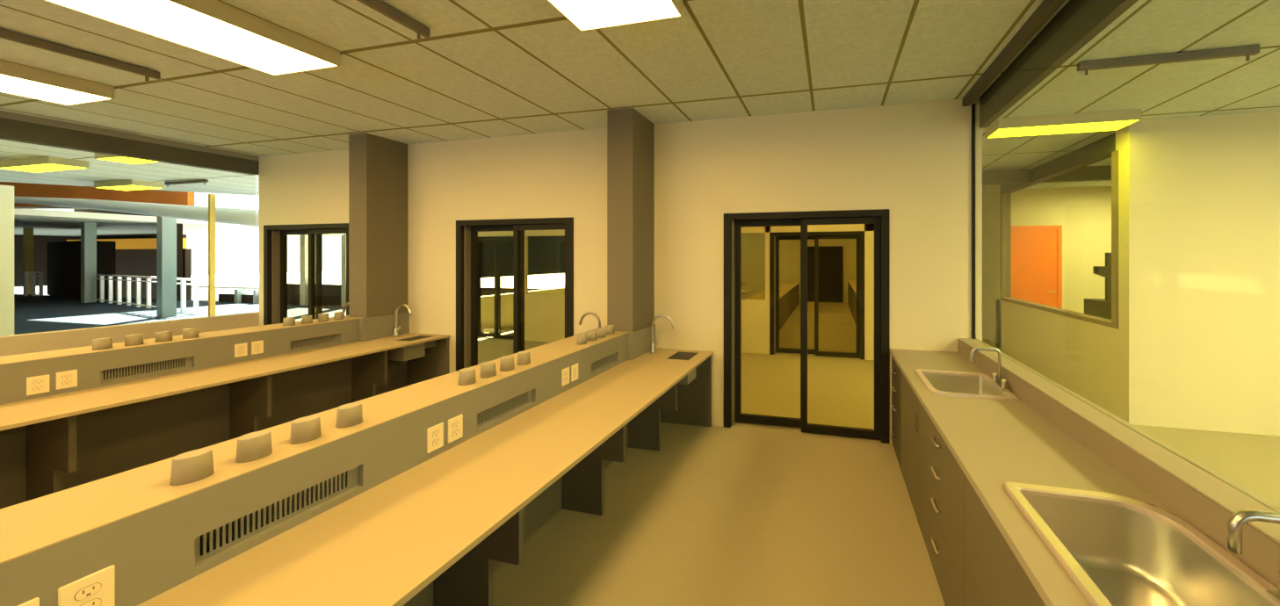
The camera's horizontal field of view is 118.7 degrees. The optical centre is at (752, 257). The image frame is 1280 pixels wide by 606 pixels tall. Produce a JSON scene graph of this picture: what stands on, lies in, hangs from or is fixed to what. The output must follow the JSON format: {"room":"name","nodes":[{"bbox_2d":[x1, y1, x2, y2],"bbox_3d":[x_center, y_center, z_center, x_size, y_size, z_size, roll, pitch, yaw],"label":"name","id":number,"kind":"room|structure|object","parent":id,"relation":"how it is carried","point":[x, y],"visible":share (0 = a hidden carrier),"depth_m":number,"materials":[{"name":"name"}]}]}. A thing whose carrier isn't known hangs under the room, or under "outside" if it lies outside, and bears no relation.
{"room":"science laboratory","nodes":[
{"label":"science laboratory","id":0,"kind":"room"},
{"bbox_2d":[14,234,75,287],"bbox_3d":[-43.742,0.071,14.956,0.200,3.200,21.000,0,0,12],"label":"wall","id":1,"kind":"structure","parent":0,"point":[39,242],"depth_m":21.84,"materials":[{"name":"brown"}]},
{"bbox_2d":[0,181,194,206],"bbox_3d":[-19.858,-2.154,10.024,9.222,1.550,0.122,0,0,0],"label":"trim","id":2,"kind":"structure","parent":0,"point":[20,189],"depth_m":9.98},
{"bbox_2d":[14,206,86,209],"bbox_3d":[-19.048,-1.339,9.974,7.586,0.060,0.102,0,0,-1],"label":"trim","id":3,"kind":"structure","parent":2,"relation":"attached to","point":[15,207],"depth_m":9.93,"materials":[{"name":"grey"}]},
{"bbox_2d":[0,311,259,356],"bbox_3d":[-7.590,1.208,1.185,0.130,0.925,8.150,0,0,12],"label":"wall","id":4,"kind":"structure","parent":0,"point":[22,343],"depth_m":4.01,"materials":[{"name":"beige"}]},
{"bbox_2d":[73,209,186,249],"bbox_3d":[-37.169,-0.829,22.041,10.100,7.000,0.200,0,0,12],"label":"wall","id":5,"kind":"structure","parent":0,"point":[141,236],"depth_m":22.09,"materials":[{"name":"brown"}]},
{"bbox_2d":[115,248,191,300],"bbox_3d":[-35.464,1.091,21.166,9.800,3.160,0.200,0,0,12],"label":"wall","id":6,"kind":"structure","parent":0,"point":[142,262],"depth_m":20.80,"materials":[{"name":"brown"}]},
{"bbox_2d":[14,209,323,237],"bbox_3d":[-40.172,-1.429,14.195,35.500,0.200,21.000,0,0,12],"label":"ceiling","id":7,"kind":"structure","parent":0,"point":[43,222],"depth_m":15.19,"materials":[{"name":"grey"}]},
{"bbox_2d":[14,196,344,236],"bbox_3d":[-15.288,-1.079,9.276,10.720,1.139,0.540,0,0,4],"label":"ventilation duct","id":8,"kind":"object","parent":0,"point":[245,217],"visible":0.7,"depth_m":9.07,"materials":[{"name":"metal"}]},
{"bbox_2d":[176,223,182,300],"bbox_3d":[-27.309,-0.829,17.582,11.937,7.000,0.276,0,0,33],"label":"wall","id":9,"kind":"structure","parent":0,"point":[179,227],"depth_m":14.42,"materials":[{"name":"brown"}]},
{"bbox_2d":[66,238,186,249],"bbox_3d":[-35.424,-0.769,20.876,10.000,0.560,0.250,0,0,12],"label":"trim","id":10,"kind":"structure","parent":9,"relation":"attached to","point":[120,243],"depth_m":20.49,"materials":[{"name":"orange"}]},
{"bbox_2d":[218,283,543,306],"bbox_3d":[-12.900,1.301,12.517,14.945,0.740,0.100,0,0,12],"label":"wall","id":11,"kind":"structure","parent":0,"point":[331,293],"depth_m":12.88,"materials":[{"name":"brown"}]},
{"bbox_2d":[234,289,259,303],"bbox_3d":[-18.594,1.421,13.732,1.100,0.500,0.300,0,0,12],"label":"trim","id":12,"kind":"structure","parent":11,"relation":"attached to","point":[238,292],"depth_m":13.68,"materials":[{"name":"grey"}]},
{"bbox_2d":[299,233,346,306],"bbox_3d":[-12.310,-0.629,12.391,7.250,4.600,0.300,0,0,12],"label":"trim","id":13,"kind":"structure","parent":11,"relation":"attached to","point":[303,238],"depth_m":12.96,"materials":[{"name":"grey"}]},
{"bbox_2d":[480,235,564,332],"bbox_3d":[-5.339,0.147,11.686,0.120,3.048,7.970,0,0,12],"label":"wall","id":14,"kind":"structure","parent":0,"point":[545,254],"depth_m":9.00,"materials":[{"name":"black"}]},
{"bbox_2d":[259,97,982,443],"bbox_3d":[-2.354,0.147,4.168,8.867,3.048,0.130,0,0,12],"label":"wall","id":15,"kind":"structure","parent":0,"point":[913,161],"depth_m":3.69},
{"bbox_2d":[0,110,259,160],"bbox_3d":[-7.618,-1.345,1.124,0.160,0.065,8.020,0,0,12],"label":"trim","id":16,"kind":"structure","parent":15,"relation":"attached to","point":[3,114],"depth_m":4.03,"materials":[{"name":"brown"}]},
{"bbox_2d":[0,117,259,174],"bbox_3d":[-7.603,-1.219,1.121,0.130,0.186,8.020,0,0,12],"label":"beam","id":17,"kind":"structure","parent":15,"relation":"attached to","point":[12,130],"depth_m":4.04,"materials":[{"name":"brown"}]},
{"bbox_2d":[263,223,348,325],"bbox_3d":[-5.810,0.618,4.915,1.556,2.107,0.172,0,0,12],"label":"sliding door","id":18,"kind":"structure","parent":15,"relation":"in","point":[275,236],"depth_m":4.98,"materials":[{"name":"brown"}]},
{"bbox_2d":[455,216,573,371],"bbox_3d":[-2.684,0.618,4.247,1.560,2.107,0.172,0,0,12],"label":"sliding door","id":19,"kind":"structure","parent":15,"relation":"in","point":[466,231],"depth_m":4.31,"materials":[{"name":"brown"}]},
{"bbox_2d":[723,209,889,443],"bbox_3d":[0.491,0.618,3.570,1.548,2.107,0.172,0,0,12],"label":"sliding door","id":20,"kind":"structure","parent":15,"relation":"in","point":[733,222],"depth_m":3.52,"materials":[{"name":"brown"}]},
{"bbox_2d":[961,0,1066,106],"bbox_3d":[1.017,-1.345,-0.693,0.061,0.065,7.970,0,0,12],"label":"trim","id":21,"kind":"structure","parent":15,"relation":"attached to","point":[1046,9],"depth_m":2.32,"materials":[{"name":"grey"}]},
{"bbox_2d":[979,0,1138,128],"bbox_3d":[1.147,-1.246,-0.720,0.055,0.263,7.970,0,0,12],"label":"beam","id":22,"kind":"structure","parent":15,"relation":"attached to","point":[1078,22],"depth_m":2.17,"materials":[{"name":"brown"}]},
{"bbox_2d":[0,0,1279,195],"bbox_3d":[-3.204,-1.437,5.592,25.000,0.120,19.600,0,0,12],"label":"ceiling","id":23,"kind":"structure","parent":0,"point":[484,68],"depth_m":2.78,"materials":[{"name":"tile"}]},
{"bbox_2d":[0,156,88,173],"bbox_3d":[-10.139,-1.327,5.292,1.280,0.100,0.280,0,0,12],"label":"ceiling light","id":24,"kind":"object","parent":23,"relation":"attached to","point":[44,163],"visible":1,"depth_m":5.20,"materials":[{"name":"beige"}]},
{"bbox_2d":[0,163,86,172],"bbox_3d":[-10.139,-1.284,5.292,1.264,0.009,0.264,0,0,12],"label":"diffuser","id":25,"kind":"object","parent":24,"relation":"attached to","point":[22,167],"depth_m":5.24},
{"bbox_2d":[0,59,114,105],"bbox_3d":[-5.565,-1.327,2.458,0.610,0.100,1.205,0,0,12],"label":"ceiling light","id":26,"kind":"object","parent":23,"relation":"attached to","point":[15,78],"visible":1,"depth_m":2.82,"materials":[{"name":"beige"}]},
{"bbox_2d":[0,74,108,104],"bbox_3d":[-5.565,-1.284,2.458,0.594,0.009,1.189,0,0,12],"label":"diffuser","id":27,"kind":"object","parent":26,"relation":"attached to","point":[24,85],"depth_m":2.85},
{"bbox_2d":[0,28,160,81],"bbox_3d":[-4.499,-1.329,2.228,0.032,0.095,1.050,0,0,12],"label":"bar","id":28,"kind":"object","parent":23,"relation":"hanging from","point":[6,34],"visible":1,"depth_m":2.44,"materials":[{"name":"silver metal"}]},
{"bbox_2d":[94,152,159,164],"bbox_3d":[-8.175,-1.327,4.863,0.620,0.100,0.280,0,0,12],"label":"ceiling light","id":29,"kind":"object","parent":23,"relation":"attached to","point":[99,156],"visible":0.37,"depth_m":4.82,"materials":[{"name":"beige"}]},
{"bbox_2d":[100,156,156,164],"bbox_3d":[-8.175,-1.284,4.863,0.604,0.009,0.264,0,0,12],"label":"diffuser","id":30,"kind":"object","parent":29,"relation":"attached to","point":[119,159],"depth_m":4.87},
{"bbox_2d":[94,179,164,190],"bbox_3d":[-11.434,-1.327,6.795,1.100,0.100,0.320,0,0,12],"label":"ceiling light","id":31,"kind":"object","parent":23,"relation":"attached to","point":[131,184],"visible":1,"depth_m":6.69,"materials":[{"name":"beige"}]},
{"bbox_2d":[98,185,161,190],"bbox_3d":[-11.434,-1.284,6.795,1.084,0.009,0.304,0,0,12],"label":"diffuser","id":32,"kind":"object","parent":31,"relation":"attached to","point":[112,187],"depth_m":6.76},
{"bbox_2d":[164,179,208,187],"bbox_3d":[-10.095,-1.329,6.602,1.100,0.095,0.032,0,0,12],"label":"bar","id":33,"kind":"object","parent":23,"relation":"hanging from","point":[204,181],"visible":1,"depth_m":6.57,"materials":[{"name":"silver metal"}]},
{"bbox_2d":[44,0,339,75],"bbox_3d":[-3.178,-1.327,1.949,0.610,0.100,1.205,0,0,12],"label":"ceiling light","id":34,"kind":"object","parent":23,"relation":"attached to","point":[216,28],"visible":1,"depth_m":2.12,"materials":[{"name":"beige"}]},
{"bbox_2d":[356,0,429,39],"bbox_3d":[-2.054,-1.329,1.706,0.032,0.095,1.050,0,0,12],"label":"bar","id":35,"kind":"object","parent":23,"relation":"hanging from","point":[378,5],"visible":1,"depth_m":2.06,"materials":[{"name":"silver metal"}]},
{"bbox_2d":[546,0,682,31],"bbox_3d":[-0.794,-1.327,1.440,0.610,0.100,1.205,0,0,12],"label":"ceiling light","id":36,"kind":"object","parent":23,"relation":"attached to","point":[586,15],"visible":1,"depth_m":1.93,"materials":[{"name":"beige"}]},
{"bbox_2d":[982,165,1111,185],"bbox_3d":[5.968,-1.229,5.209,6.500,0.200,0.120,0,0,12],"label":"trim","id":37,"kind":"structure","parent":23,"relation":"attached to","point":[1088,173],"depth_m":5.49,"materials":[{"name":"grey"}]},
{"bbox_2d":[986,108,1141,138],"bbox_3d":[3.048,-1.327,3.695,1.180,0.100,0.300,0,0,12],"label":"ceiling light","id":38,"kind":"object","parent":23,"relation":"attached to","point":[1110,120],"visible":1,"depth_m":3.60,"materials":[{"name":"beige"}]},
{"bbox_2d":[988,120,1136,137],"bbox_3d":[3.048,-1.284,3.695,1.164,0.009,0.284,0,0,12],"label":"diffuser","id":39,"kind":"object","parent":38,"relation":"attached to","point":[1066,126],"depth_m":3.65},
{"bbox_2d":[1077,44,1259,75],"bbox_3d":[2.784,-1.329,2.504,1.000,0.095,0.032,0,0,12],"label":"bar","id":40,"kind":"object","parent":23,"relation":"hanging from","point":[1247,51],"visible":1,"depth_m":2.49,"materials":[{"name":"silver metal"}]},
{"bbox_2d":[14,294,1279,605],"bbox_3d":[-24.328,1.731,10.099,68.200,0.120,19.600,0,0,12],"label":"floor","id":41,"kind":"structure","parent":0,"point":[742,514],"depth_m":2.54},
{"bbox_2d":[0,184,14,336],"bbox_3d":[-14.355,0.147,6.999,0.300,3.048,0.300,0,0,12],"label":"column","id":42,"kind":"structure","parent":41,"relation":"on","point":[6,191],"depth_m":7.05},
{"bbox_2d":[22,227,33,295],"bbox_3d":[-32.266,0.171,16.506,0.170,3.000,0.170,0,0,12],"label":"column","id":43,"kind":"structure","parent":41,"relation":"on","point":[27,232],"depth_m":16.47,"materials":[{"name":"brown"}]},
{"bbox_2d":[23,271,43,296],"bbox_3d":[-31.414,1.143,16.186,0.703,1.055,0.085,0,0,-2],"label":"railing","id":44,"kind":"object","parent":41,"relation":"on","point":[33,275],"visible":0.97,"depth_m":16.17,"materials":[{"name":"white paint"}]},
{"bbox_2d":[47,240,115,300],"bbox_3d":[-29.192,0.496,16.087,6.232,2.350,0.833,0,0,22],"label":"wall","id":45,"kind":"structure","parent":41,"relation":"on","point":[63,257],"depth_m":15.35,"materials":[{"name":"brown"}]},
{"bbox_2d":[80,222,96,303],"bbox_3d":[-24.788,0.171,13.837,0.230,3.000,0.230,0,0,12],"label":"column","id":46,"kind":"structure","parent":41,"relation":"on","point":[88,229],"depth_m":13.77,"materials":[{"name":"grey"}]},
{"bbox_2d":[96,274,198,314],"bbox_3d":[-20.814,1.143,12.554,9.529,1.055,0.079,0,0,20],"label":"railing","id":47,"kind":"object","parent":41,"relation":"on","point":[183,283],"visible":0.74,"depth_m":12.52,"materials":[{"name":"metal"}]},
{"bbox_2d":[156,216,176,318],"bbox_3d":[-16.541,0.071,10.462,0.235,3.200,0.235,0,0,12],"label":"column","id":48,"kind":"structure","parent":41,"relation":"on","point":[166,227],"depth_m":10.39,"materials":[{"name":"grey"}]},
{"bbox_2d":[208,193,215,316],"bbox_3d":[-11.678,0.147,8.000,0.070,3.048,0.070,0,0,12],"label":"column","id":49,"kind":"structure","parent":41,"relation":"on","point":[211,197],"depth_m":7.97,"materials":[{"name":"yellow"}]},
{"bbox_2d":[0,311,450,509],"bbox_3d":[-5.006,1.128,1.640,1.718,1.086,5.918,0,0,12],"label":"lab bench","id":50,"kind":"object","parent":41,"relation":"on","point":[130,408],"depth_m":2.89,"materials":[{"name":"grey laminate"}]},
{"bbox_2d":[26,374,49,395],"bbox_3d":[-4.642,0.827,2.408,0.008,0.114,0.071,0,0,12],"label":"power outlet","id":51,"kind":"object","parent":50,"relation":"attached to","point":[36,385],"visible":1,"depth_m":2.40,"materials":[{"name":"beige plastic"}]},
{"bbox_2d":[33,385,43,390],"bbox_3d":[-4.639,0.847,2.407,0.001,0.026,0.033,0,0,12],"label":"receptacle","id":52,"kind":"object","parent":51,"relation":"attached to","point":[35,387],"depth_m":2.41,"materials":[{"name":"white"}]},
{"bbox_2d":[33,379,43,384],"bbox_3d":[-4.639,0.807,2.407,0.001,0.026,0.033,0,0,12],"label":"receptacle","id":53,"kind":"object","parent":51,"relation":"attached to","point":[35,381],"depth_m":2.41,"materials":[{"name":"white"}]},
{"bbox_2d":[55,369,77,390],"bbox_3d":[-4.623,0.822,2.498,0.008,0.114,0.071,0,0,12],"label":"power outlet","id":54,"kind":"object","parent":50,"relation":"attached to","point":[68,379],"visible":1,"depth_m":2.50,"materials":[{"name":"beige plastic"}]},
{"bbox_2d":[62,374,72,379],"bbox_3d":[-4.620,0.802,2.497,0.001,0.026,0.033,0,0,12],"label":"receptacle","id":55,"kind":"object","parent":54,"relation":"attached to","point":[64,376],"depth_m":2.50,"materials":[{"name":"white"}]},
{"bbox_2d":[100,356,192,383],"bbox_3d":[-4.623,0.842,2.820,0.073,0.128,0.393,0,0,12],"label":"vent grille","id":56,"kind":"object","parent":50,"relation":"attached to","point":[168,365],"depth_m":2.81,"materials":[{"name":"black"}]},
{"bbox_2d":[0,332,450,431],"bbox_3d":[-4.492,0.922,1.530,0.667,0.022,5.918,0,0,12],"label":"countertop","id":57,"kind":"structure","parent":50,"relation":"on","point":[32,411],"depth_m":2.68,"materials":[{"name":"beige"}]},
{"bbox_2d":[234,342,247,357],"bbox_3d":[-4.465,0.807,3.235,0.008,0.114,0.071,0,0,12],"label":"power outlet","id":58,"kind":"object","parent":50,"relation":"attached to","point":[241,350],"visible":1,"depth_m":3.23,"materials":[{"name":"beige plastic"}]},
{"bbox_2d":[251,340,263,354],"bbox_3d":[-4.446,0.807,3.328,0.008,0.114,0.071,0,0,12],"label":"power outlet","id":59,"kind":"object","parent":50,"relation":"attached to","point":[256,347],"visible":1,"depth_m":3.32,"materials":[{"name":"beige plastic"}]},
{"bbox_2d":[290,333,339,349],"bbox_3d":[-4.429,0.842,3.729,0.073,0.128,0.375,0,0,12],"label":"vent grille","id":60,"kind":"object","parent":50,"relation":"attached to","point":[334,338],"depth_m":3.73,"materials":[{"name":"black"}]},
{"bbox_2d":[392,303,412,336],"bbox_3d":[-4.034,0.721,4.276,0.263,0.380,0.052,0,0,12],"label":"gooseneck faucet","id":61,"kind":"object","parent":50,"relation":"on","point":[395,329],"visible":1,"depth_m":4.28,"materials":[{"name":"silver metal"}]},
{"bbox_2d":[387,335,436,361],"bbox_3d":[-3.820,1.013,4.164,0.250,0.196,0.350,0,0,12],"label":"basin","id":62,"kind":"object","parent":50,"relation":"in","point":[406,353],"depth_m":4.05,"materials":[{"name":"grey metal"}]},
{"bbox_2d":[0,324,713,605],"bbox_3d":[-1.847,1.138,0.966,1.718,1.066,5.918,0,0,12],"label":"lab bench","id":63,"kind":"object","parent":41,"relation":"on","point":[362,514],"depth_m":1.36,"materials":[{"name":"grey laminate"}]},
{"bbox_2d":[17,597,39,605],"bbox_3d":[-1.675,0.851,0.832,0.008,0.114,0.071,0,0,12],"label":"power outlet","id":64,"kind":"object","parent":63,"relation":"attached to","point":[35,602],"visible":1,"depth_m":0.86,"materials":[{"name":"beige plastic"}]},
{"bbox_2d":[57,564,115,605],"bbox_3d":[-1.656,0.851,0.923,0.008,0.114,0.071,0,0,12],"label":"power outlet","id":65,"kind":"object","parent":63,"relation":"attached to","point":[97,589],"visible":1,"depth_m":0.93,"materials":[{"name":"beige plastic"}]},
{"bbox_2d":[75,583,101,600],"bbox_3d":[-1.653,0.832,0.922,0.001,0.026,0.033,0,0,12],"label":"receptacle","id":66,"kind":"object","parent":65,"relation":"attached to","point":[83,591],"depth_m":0.92,"materials":[{"name":"white"}]},
{"bbox_2d":[80,598,101,605],"bbox_3d":[-1.653,0.871,0.922,0.001,0.026,0.033,0,0,12],"label":"receptacle","id":67,"kind":"object","parent":65,"relation":"attached to","point":[86,602],"depth_m":0.93,"materials":[{"name":"white"}]},
{"bbox_2d":[195,466,358,563],"bbox_3d":[-1.647,0.862,1.288,0.073,0.128,0.398,0,0,12],"label":"vent grille","id":68,"kind":"object","parent":63,"relation":"attached to","point":[242,526],"depth_m":1.25,"materials":[{"name":"black"}]},
{"bbox_2d":[426,422,443,453],"bbox_3d":[-1.483,0.843,1.735,0.008,0.114,0.071,0,0,12],"label":"power outlet","id":69,"kind":"object","parent":63,"relation":"attached to","point":[435,434],"visible":1,"depth_m":1.73,"materials":[{"name":"beige plastic"}]},
{"bbox_2d":[432,438,440,445],"bbox_3d":[-1.480,0.863,1.734,0.001,0.026,0.033,0,0,12],"label":"receptacle","id":70,"kind":"object","parent":69,"relation":"attached to","point":[435,441],"depth_m":1.73,"materials":[{"name":"white"}]},
{"bbox_2d":[432,430,440,437],"bbox_3d":[-1.480,0.824,1.734,0.001,0.026,0.033,0,0,12],"label":"receptacle","id":71,"kind":"object","parent":69,"relation":"attached to","point":[435,433],"depth_m":1.73,"materials":[{"name":"white"}]},
{"bbox_2d":[448,414,462,443],"bbox_3d":[-1.463,0.843,1.827,0.008,0.114,0.071,0,0,12],"label":"power outlet","id":72,"kind":"object","parent":63,"relation":"attached to","point":[455,424],"visible":1,"depth_m":1.82,"materials":[{"name":"beige plastic"}]},
{"bbox_2d":[452,421,459,427],"bbox_3d":[-1.460,0.824,1.826,0.001,0.026,0.033,0,0,12],"label":"receptacle","id":73,"kind":"object","parent":72,"relation":"attached to","point":[455,424],"depth_m":1.83,"materials":[{"name":"white"}]},
{"bbox_2d":[477,390,532,427],"bbox_3d":[-1.464,0.862,2.146,0.073,0.128,0.393,0,0,12],"label":"vent grille","id":74,"kind":"object","parent":63,"relation":"attached to","point":[501,410],"depth_m":2.13,"materials":[{"name":"black"}]},
{"bbox_2d":[561,367,569,386],"bbox_3d":[-1.302,0.829,2.584,0.008,0.114,0.071,0,0,12],"label":"power outlet","id":75,"kind":"object","parent":63,"relation":"attached to","point":[565,372],"visible":1,"depth_m":2.58,"materials":[{"name":"beige plastic"}]},
{"bbox_2d":[571,363,578,382],"bbox_3d":[-1.282,0.829,2.676,0.008,0.114,0.071,0,0,12],"label":"power outlet","id":76,"kind":"object","parent":63,"relation":"attached to","point":[574,368],"visible":1,"depth_m":2.67,"materials":[{"name":"beige plastic"}]},
{"bbox_2d":[578,311,600,327],"bbox_3d":[-1.643,0.741,3.756,0.263,0.380,0.052,0,0,12],"label":"gooseneck faucet","id":77,"kind":"object","parent":63,"relation":"on","point":[588,313],"visible":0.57,"depth_m":3.74,"materials":[{"name":"silver metal"}]},
{"bbox_2d":[591,353,614,373],"bbox_3d":[-1.270,0.862,3.055,0.073,0.128,0.375,0,0,12],"label":"vent grille","id":78,"kind":"object","parent":63,"relation":"attached to","point":[605,362],"depth_m":3.05,"materials":[{"name":"black"}]},
{"bbox_2d":[650,314,674,353],"bbox_3d":[-0.875,0.741,3.602,0.263,0.380,0.052,0,0,12],"label":"gooseneck faucet","id":79,"kind":"object","parent":63,"relation":"on","point":[653,345],"visible":1,"depth_m":3.61,"materials":[{"name":"silver metal"}]},
{"bbox_2d":[666,351,697,360],"bbox_3d":[-0.659,0.992,3.525,0.220,0.114,0.280,0,0,12],"label":"basin","id":80,"kind":"object","parent":63,"relation":"in","point":[676,355],"depth_m":3.65,"materials":[{"name":"grey"}]},
{"bbox_2d":[348,132,407,318],"bbox_3d":[-4.343,0.147,4.316,0.255,3.048,0.410,0,0,12],"label":"column","id":81,"kind":"structure","parent":41,"relation":"on","point":[378,166],"depth_m":4.19,"materials":[{"name":"brown"}]},
{"bbox_2d":[607,108,654,332],"bbox_3d":[-1.184,0.147,3.637,0.261,3.048,0.420,0,0,12],"label":"column","id":82,"kind":"structure","parent":41,"relation":"on","point":[630,134],"depth_m":3.45,"materials":[{"name":"brown"}]},
{"bbox_2d":[744,282,799,330],"bbox_3d":[0.728,1.281,10.479,0.690,0.780,6.400,0,0,12],"label":"bench","id":83,"kind":"object","parent":41,"relation":"on","point":[789,292],"visible":0.43,"depth_m":10.07,"materials":[{"name":"beige"}]},
{"bbox_2d":[744,282,799,299],"bbox_3d":[0.728,0.906,10.479,0.690,0.030,6.400,0,0,12],"label":"countertop","id":84,"kind":"structure","parent":83,"relation":"on","point":[784,287],"depth_m":9.86,"materials":[{"name":"beige"}]},
{"bbox_2d":[846,280,856,325],"bbox_3d":[3.083,1.241,10.232,0.640,0.860,6.500,0,0,12],"label":"bench","id":85,"kind":"object","parent":41,"relation":"on","point":[851,284],"visible":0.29,"depth_m":10.58,"materials":[{"name":"beige"}]},
{"bbox_2d":[846,280,856,294],"bbox_3d":[3.083,0.826,10.232,0.640,0.030,6.500,0,0,12],"label":"countertop","id":86,"kind":"structure","parent":85,"relation":"on","point":[853,283],"depth_m":11.36,"materials":[{"name":"beige"}]},
{"bbox_2d":[891,356,901,470],"bbox_3d":[1.465,1.264,3.058,0.580,0.814,0.442,0,0,12],"label":"base cabinet","id":87,"kind":"object","parent":41,"relation":"on","point":[895,370],"visible":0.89,"depth_m":3.09,"materials":[{"name":"brown"}]},
{"bbox_2d":[900,370,919,527],"bbox_3d":[1.364,1.264,2.531,0.559,0.814,0.630,0,0,12],"label":"base cabinet","id":88,"kind":"object","parent":41,"relation":"on","point":[909,401],"visible":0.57,"depth_m":2.54,"materials":[{"name":"brown"}]},
{"bbox_2d":[919,401,964,605],"bbox_3d":[1.205,1.264,1.839,0.580,0.814,0.790,0,0,12],"label":"base cabinet","id":89,"kind":"object","parent":41,"relation":"on","point":[942,479],"visible":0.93,"depth_m":1.80,"materials":[{"name":"brown"}]},
{"bbox_2d":[964,474,1045,605],"bbox_3d":[1.015,1.264,0.895,0.559,0.814,1.135,0,0,12],"label":"base cabinet","id":90,"kind":"object","parent":41,"relation":"on","point":[994,576],"visible":0.31,"depth_m":1.28,"materials":[{"name":"brown"}]},
{"bbox_2d":[889,339,1279,605],"bbox_3d":[0.900,0.777,0.380,0.578,0.146,5.918,0,0,12],"label":"countertop","id":91,"kind":"structure","parent":90,"relation":"on","point":[1035,439],"depth_m":1.45,"materials":[{"name":"beige"}]},
{"bbox_2d":[914,368,1019,401],"bbox_3d":[1.353,0.898,2.403,0.473,0.183,0.495,0,0,12],"label":"sink","id":92,"kind":"object","parent":91,"relation":"in","point":[945,383],"visible":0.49,"depth_m":2.57,"materials":[{"name":"silver metal"}]},
{"bbox_2d":[970,347,1010,391],"bbox_3d":[1.484,0.689,2.342,0.187,0.245,0.180,0,0,12],"label":"bridge faucet","id":93,"kind":"object","parent":91,"relation":"on","point":[1001,383],"visible":1,"depth_m":2.32,"materials":[{"name":"silver metal"}]},
{"bbox_2d":[1003,481,1279,605],"bbox_3d":[1.032,0.913,0.836,0.470,0.213,0.945,0,0,12],"label":"sink","id":94,"kind":"object","parent":91,"relation":"in","point":[1117,550],"visible":0.89,"depth_m":1.16,"materials":[{"name":"silver metal"}]},
{"bbox_2d":[1227,509,1279,604],"bbox_3d":[1.170,0.689,0.819,0.187,0.245,0.180,0,0,12],"label":"bridge faucet","id":95,"kind":"object","parent":91,"relation":"on","point":[1236,523],"visible":1,"depth_m":0.83,"materials":[{"name":"silver metal"}]},
{"bbox_2d":[1084,253,1111,319],"bbox_3d":[4.969,0.801,5.126,0.440,1.740,0.400,0,0,12],"label":"stand","id":96,"kind":"object","parent":41,"relation":"on","point":[1099,307],"visible":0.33,"depth_m":5.10,"materials":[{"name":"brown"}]},
{"bbox_2d":[477,224,874,360],"bbox_3d":[-1.652,0.147,6.876,9.100,3.048,0.100,0,0,12],"label":"wall","id":97,"kind":"structure","parent":0,"point":[544,314],"depth_m":6.47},
{"bbox_2d":[477,236,513,339],"bbox_3d":[-5.290,0.618,7.677,1.250,2.107,0.172,0,0,12],"label":"sliding door","id":98,"kind":"structure","parent":97,"relation":"in","point":[497,240],"depth_m":7.70,"materials":[{"name":"brown"}]},
{"bbox_2d":[769,231,864,359],"bbox_3d":[1.087,0.618,6.316,1.572,2.107,0.172,0,0,12],"label":"sliding door","id":99,"kind":"structure","parent":97,"relation":"in","point":[859,235],"depth_m":6.26,"materials":[{"name":"brown"}]},
{"bbox_2d":[741,232,856,302],"bbox_3d":[3.234,0.147,14.008,15.920,3.048,0.150,0,0,12],"label":"wall","id":100,"kind":"structure","parent":0,"point":[753,244],"depth_m":14.36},
{"bbox_2d":[807,245,843,302],"bbox_3d":[2.715,0.621,13.996,1.370,2.100,0.070,0,0,12],"label":"door","id":101,"kind":"structure","parent":100,"relation":"in","point":[830,257],"depth_m":13.93,"materials":[{"name":"black"}]},
{"bbox_2d":[982,128,1121,419],"bbox_3d":[4.256,0.147,5.697,0.112,3.048,3.880,0,0,12],"label":"wall","id":102,"kind":"structure","parent":0,"point":[1084,357],"depth_m":4.99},
{"bbox_2d":[1000,133,1115,194],"bbox_3d":[4.149,-1.214,5.189,0.140,0.190,2.680,0,0,12],"label":"trim","id":103,"kind":"structure","parent":102,"relation":"attached to","point":[1101,149],"depth_m":4.62,"materials":[{"name":"grey"}]},
{"bbox_2d":[1000,150,1118,329],"bbox_3d":[4.145,-0.189,5.169,0.140,1.860,2.720,0,0,12],"label":"trim","id":104,"kind":"structure","parent":102,"relation":"attached to","point":[1005,198],"depth_m":4.57,"materials":[{"name":"beige"}]},
{"bbox_2d":[1011,186,1111,313],"bbox_3d":[6.927,0.147,7.188,5.550,3.048,0.150,0,0,12],"label":"wall","id":105,"kind":"structure","parent":0,"point":[1083,213],"depth_m":7.24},
{"bbox_2d":[1011,225,1062,309],"bbox_3d":[5.527,0.518,7.359,1.080,2.305,0.080,0,0,12],"label":"wooden door","id":106,"kind":"structure","parent":105,"relation":"in","point":[1036,250],"depth_m":7.35,"materials":[{"name":"orange wood"}]},
{"bbox_2d":[977,340,1273,510],"bbox_3d":[1.035,1.187,-0.696,0.135,0.968,7.970,0,0,12],"label":"wall","id":107,"kind":"structure","parent":0,"point":[978,341],"depth_m":1.43,"materials":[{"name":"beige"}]},
{"bbox_2d":[971,103,975,339],"bbox_3d":[1.900,-0.311,3.184,0.022,2.016,0.020,0,0,12],"label":"trim","id":108,"kind":"structure","parent":107,"relation":"attached to","point":[972,104],"depth_m":3.18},
{"bbox_2d":[958,338,1279,543],"bbox_3d":[1.030,0.700,-0.695,0.152,0.006,7.970,0,0,12],"label":"window sill","id":109,"kind":"structure","parent":107,"relation":"on","point":[1232,500],"depth_m":1.33,"materials":[{"name":"beige"}]},
{"bbox_2d":[1121,110,1279,436],"bbox_3d":[6.296,0.147,3.227,5.132,3.048,0.100,0,0,12],"label":"wall","id":110,"kind":"structure","parent":0,"point":[1201,194],"depth_m":3.59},
{"label":"outside","id":111,"kind":"structure","parent":0,"visible":0},
{"bbox_2d":[191,271,564,301],"bbox_3d":[-17.189,1.731,39.250,70.000,0.120,50.400,0,0,12],"label":"ground","id":112,"kind":"structure","parent":111,"point":[249,280],"depth_m":26.99,"materials":[{"name":"grey"}]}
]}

